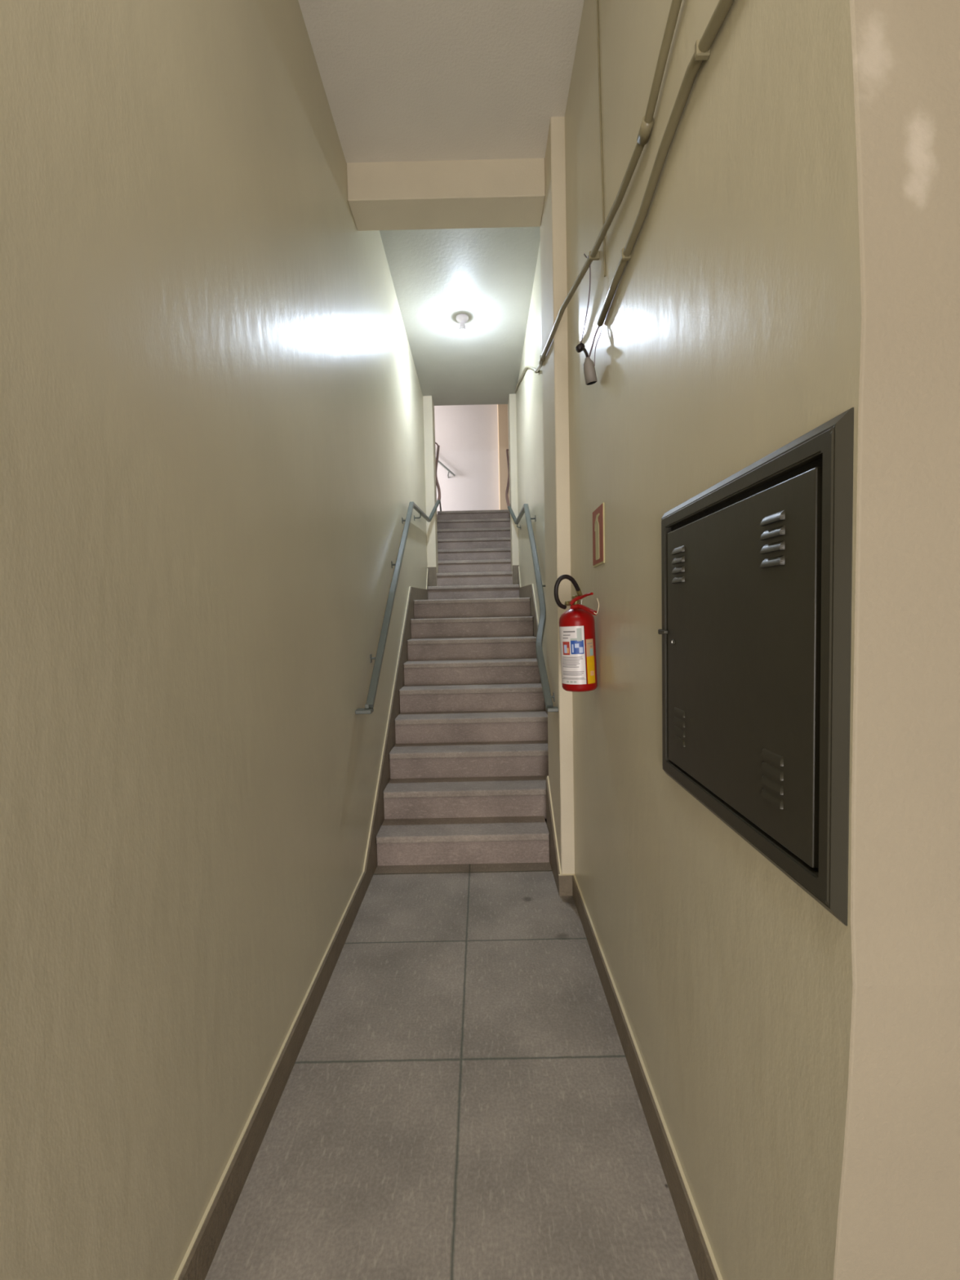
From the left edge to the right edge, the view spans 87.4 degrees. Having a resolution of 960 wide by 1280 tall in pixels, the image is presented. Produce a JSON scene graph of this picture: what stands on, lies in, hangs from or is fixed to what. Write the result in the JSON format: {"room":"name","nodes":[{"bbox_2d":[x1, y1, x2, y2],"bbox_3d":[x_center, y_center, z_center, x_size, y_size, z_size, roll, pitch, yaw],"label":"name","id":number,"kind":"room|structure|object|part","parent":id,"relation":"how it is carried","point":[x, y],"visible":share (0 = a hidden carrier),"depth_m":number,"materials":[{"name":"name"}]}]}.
{"room":"stairwell","nodes":[
{"label":"stairwell","id":0,"kind":"room"},
{"bbox_2d":[0,0,437,1279],"bbox_3d":[-0.757,-1.608,2.429,0.150,5.900,11.000,-1,3,0],"label":"wall","id":1,"kind":"structure","parent":0,"point":[212,446],"depth_m":1.06,"materials":[{"name":"beige paint"}]},
{"bbox_2d":[173,566,429,1279],"bbox_3d":[-0.634,0.338,1.669,0.017,2.078,9.300,-1,3,0],"label":"baseboard","id":2,"kind":"structure","parent":1,"relation":"attached to","point":[197,1260],"depth_m":1.59,"materials":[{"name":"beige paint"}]},
{"bbox_2d":[355,442,441,714],"bbox_3d":[-0.579,-1.357,5.218,0.192,3.223,5.449,-1,3,0],"label":"handrail","id":3,"kind":"object","parent":1,"relation":"attached to","point":[368,709],"visible":0.88,"depth_m":3.27,"materials":[{"name":"grey metal"}]},
{"bbox_3d":[-0.599,0.355,2.603,0.082,0.045,0.065,-1,3,0],"label":"plate","id":4,"kind":"part","parent":3,"relation":"part of","materials":[{"name":"grey metal"}]},
{"bbox_3d":[-0.543,-0.685,4.417,0.140,1.917,3.705,-1,3,0],"label":"rail","id":5,"kind":"part","parent":3,"relation":"part of","materials":[{"name":"grey metal"}]},
{"bbox_3d":[-0.597,-2.374,7.031,0.082,1.261,1.735,-1,3,-4],"label":"rail","id":6,"kind":"part","parent":3,"relation":"part of","materials":[{"name":"brown"}]},
{"bbox_2d":[422,395,438,573],"bbox_3d":[-0.619,-1.775,6.371,0.112,2.463,0.290,-1,3,0],"label":"trim","id":7,"kind":"structure","parent":1,"relation":"attached to","point":[428,402],"depth_m":6.22,"materials":[{"name":"beige paint"}]},
{"bbox_2d":[426,566,436,586],"bbox_3d":[-0.598,-0.774,6.264,0.112,0.273,0.015,-1,3,0],"label":"baseboard","id":8,"kind":"structure","parent":1,"relation":"attached to","point":[432,570],"depth_m":6.26,"materials":[{"name":"beige paint"}]},
{"bbox_2d":[346,158,545,231],"bbox_3d":[-0.182,-2.589,2.738,1.041,0.519,0.215,-1,3,0],"label":"beam","id":9,"kind":"structure","parent":1,"relation":"attached to","point":[484,193],"depth_m":2.64,"materials":[{"name":"beige paint"}]},
{"bbox_2d":[297,0,584,163],"bbox_3d":[1.067,-2.557,-0.247,3.754,0.300,5.747,-1,3,0],"label":"ceiling","id":10,"kind":"structure","parent":0,"point":[402,80],"depth_m":2.21,"materials":[{"name":"white paint"}]},
{"bbox_2d":[204,862,698,1279],"bbox_3d":[1.155,1.459,0.166,3.754,0.100,6.200,-1,3,0],"label":"floor","id":11,"kind":"structure","parent":0,"point":[460,1100],"depth_m":1.45,"materials":[{"name":"grey tile"}]},
{"bbox_2d":[376,509,549,866],"bbox_3d":[-0.075,-0.353,5.488,1.106,3.080,5.304,-1,3,0],"label":"staircase","id":12,"kind":"structure","parent":11,"relation":"on","point":[468,757],"depth_m":3.63,"materials":[{"name":"stone"}]},
{"bbox_2d":[379,226,540,405],"bbox_3d":[-0.152,-3.806,4.607,1.344,1.737,3.633,-1,3,0],"label":"ceiling","id":13,"kind":"structure","parent":0,"point":[486,275],"depth_m":4.36,"materials":[{"name":"white paint"}]},
{"bbox_2d":[456,313,468,334],"bbox_3d":[-0.160,-2.860,4.573,0.116,0.150,0.116,-1,3,0],"label":"ceiling lamp","id":14,"kind":"object","parent":13,"relation":"attached to","point":[462,318],"visible":1,"depth_m":4.55,"materials":[{"name":"white plastic"}]},
{"bbox_3d":[-0.158,-2.797,4.576,0.069,0.024,0.069,-1,3,0],"label":"bulb","id":15,"kind":"part","parent":14,"relation":"part of","materials":[{"name":"white glass"}]},
{"bbox_2d":[434,404,499,514],"bbox_3d":[-1.367,-3.383,8.830,3.365,2.920,0.150,-1,3,0],"label":"wall","id":16,"kind":"structure","parent":0,"point":[466,436],"depth_m":8.76,"materials":[{"name":"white paint"}]},
{"bbox_2d":[438,460,455,478],"bbox_3d":[-0.770,-3.142,8.724,0.670,0.640,0.088,-1,3,0],"label":"handrail","id":17,"kind":"object","parent":16,"relation":"attached to","point":[439,462],"visible":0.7,"depth_m":8.69,"materials":[{"name":"grey metal"}]},
{"bbox_2d":[497,404,509,510],"bbox_3d":[1.232,-3.435,8.733,1.835,2.920,0.330,-1,3,0],"label":"wall","id":18,"kind":"structure","parent":0,"point":[502,409],"depth_m":8.58,"materials":[{"name":"beige paint"}]},
{"bbox_2d":[507,241,546,671],"bbox_3d":[0.541,-1.766,5.238,0.150,5.900,5.370,-1,3,0],"label":"wall","id":19,"kind":"structure","parent":0,"point":[529,393],"depth_m":4.44,"materials":[{"name":"beige paint"}]},
{"bbox_2d":[507,393,519,571],"bbox_3d":[0.427,-1.798,6.368,0.083,2.463,0.290,-1,3,0],"label":"trim","id":20,"kind":"structure","parent":19,"relation":"attached to","point":[512,397],"depth_m":6.22,"materials":[{"name":"beige paint"}]},
{"bbox_2d":[512,564,519,584],"bbox_3d":[0.448,-0.797,6.262,0.083,0.273,0.015,-1,3,0],"label":"baseboard","id":21,"kind":"structure","parent":19,"relation":"attached to","point":[515,576],"depth_m":6.25,"materials":[{"name":"beige paint"}]},
{"bbox_2d":[505,448,558,711],"bbox_3d":[0.389,-1.309,5.224,0.173,3.104,5.458,-1,3,0],"label":"handrail","id":22,"kind":"object","parent":19,"relation":"attached to","point":[549,707],"visible":0.91,"depth_m":3.28,"materials":[{"name":"grey metal"}]},
{"bbox_3d":[0.393,-2.301,7.025,0.068,1.273,1.770,-1,3,4],"label":"rail","id":23,"kind":"part","parent":22,"relation":"part of","materials":[{"name":"brown"}]},
{"bbox_3d":[0.391,-0.644,4.392,0.118,1.837,3.695,-1,3,1],"label":"rail","id":24,"kind":"part","parent":22,"relation":"part of","materials":[{"name":"grey metal"}]},
{"bbox_3d":[0.373,0.357,2.594,0.057,0.020,0.050,-1,3,0],"label":"plate","id":25,"kind":"part","parent":22,"relation":"part of","materials":[{"name":"grey metal"}]},
{"bbox_2d":[540,116,574,874],"bbox_3d":[0.429,-0.778,2.726,0.103,4.163,0.460,-1,3,0],"label":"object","id":26,"kind":"structure","parent":19,"relation":"attached to","point":[553,226],"depth_m":2.55,"materials":[{"name":"beige paint"}]},
{"bbox_2d":[514,0,682,392],"bbox_3d":[0.388,-2.108,3.105,0.130,1.516,6.005,-1,3,0],"label":"conduit","id":27,"kind":"object","parent":19,"relation":"attached to","point":[647,122],"visible":1,"depth_m":1.33,"materials":[{"name":"beige plastic"}]},
{"bbox_2d":[575,253,601,385],"bbox_3d":[0.400,-1.202,1.844,0.054,0.515,0.176,-2,3,-7],"label":"holder","id":28,"kind":"object","parent":27,"relation":"hanging from","point":[589,372],"visible":0.97,"depth_m":1.84,"materials":[{"name":"grey metal"}]},
{"bbox_2d":[517,566,722,1279],"bbox_3d":[0.445,0.230,3.494,0.119,2.078,5.640,-1,3,0],"label":"baseboard","id":29,"kind":"structure","parent":19,"relation":"attached to","point":[706,1267],"depth_m":1.48,"materials":[{"name":"beige paint"}]},
{"bbox_2d":[564,0,959,1279],"bbox_3d":[1.719,-0.588,1.589,2.545,3.832,2.024,-1,3,0],"label":"wall","id":30,"kind":"structure","parent":0,"point":[793,265],"depth_m":0.74,"materials":[{"name":"beige paint"}]},
{"bbox_2d":[553,574,599,692],"bbox_3d":[0.384,-0.025,1.937,0.169,0.448,0.202,0,3,21],"label":"fire extinguisher","id":31,"kind":"object","parent":30,"relation":"attached to","point":[576,624],"visible":1,"depth_m":1.91,"materials":[{"name":"red metal"}]},
{"bbox_3d":[0.383,-0.154,1.891,0.028,0.044,0.110,-3,3,-39],"label":"squeeze lever","id":32,"kind":"part","parent":31,"relation":"part of","materials":[{"name":"red metal"}]},
{"bbox_3d":[0.389,-0.114,1.882,0.030,0.044,0.125,-3,3,-35],"label":"carry handle","id":33,"kind":"part","parent":31,"relation":"part of","materials":[{"name":"red metal"}]},
{"bbox_2d":[592,502,604,567],"bbox_3d":[0.448,-0.392,1.903,0.008,0.218,0.170,-1,3,0],"label":"fire extinguisher sign","id":34,"kind":"object","parent":30,"relation":"attached to","point":[598,520],"visible":1,"depth_m":1.88,"materials":[{"name":"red plastic"}]},
{"bbox_2d":[596,0,605,276],"bbox_3d":[0.416,-1.868,1.738,0.006,1.232,0.083,-1,3,0],"label":"cable","id":35,"kind":"object","parent":30,"relation":"attached to","point":[597,22],"visible":0.93,"depth_m":1.74,"materials":[{"name":"beige plastic"}]},
{"bbox_2d":[596,0,733,326],"bbox_3d":[0.421,-1.091,0.960,0.026,0.095,1.621,-1,3,0],"label":"conduit","id":36,"kind":"object","parent":30,"relation":"attached to","point":[702,46],"visible":1,"depth_m":1.10,"materials":[{"name":"beige plastic"}]},
{"bbox_2d":[657,407,853,925],"bbox_3d":[0.446,0.026,0.928,0.028,0.642,0.618,-1,3,0],"label":"electrical panel","id":37,"kind":"object","parent":30,"relation":"attached to","point":[757,565],"visible":1,"depth_m":0.76,"materials":[{"name":"black metal"}]},
{"bbox_3d":[0.450,0.029,0.929,0.013,0.536,0.524,-1,3,0],"label":"door","id":38,"kind":"part","parent":37,"relation":"part of","materials":[{"name":"grey metal"}]}
]}

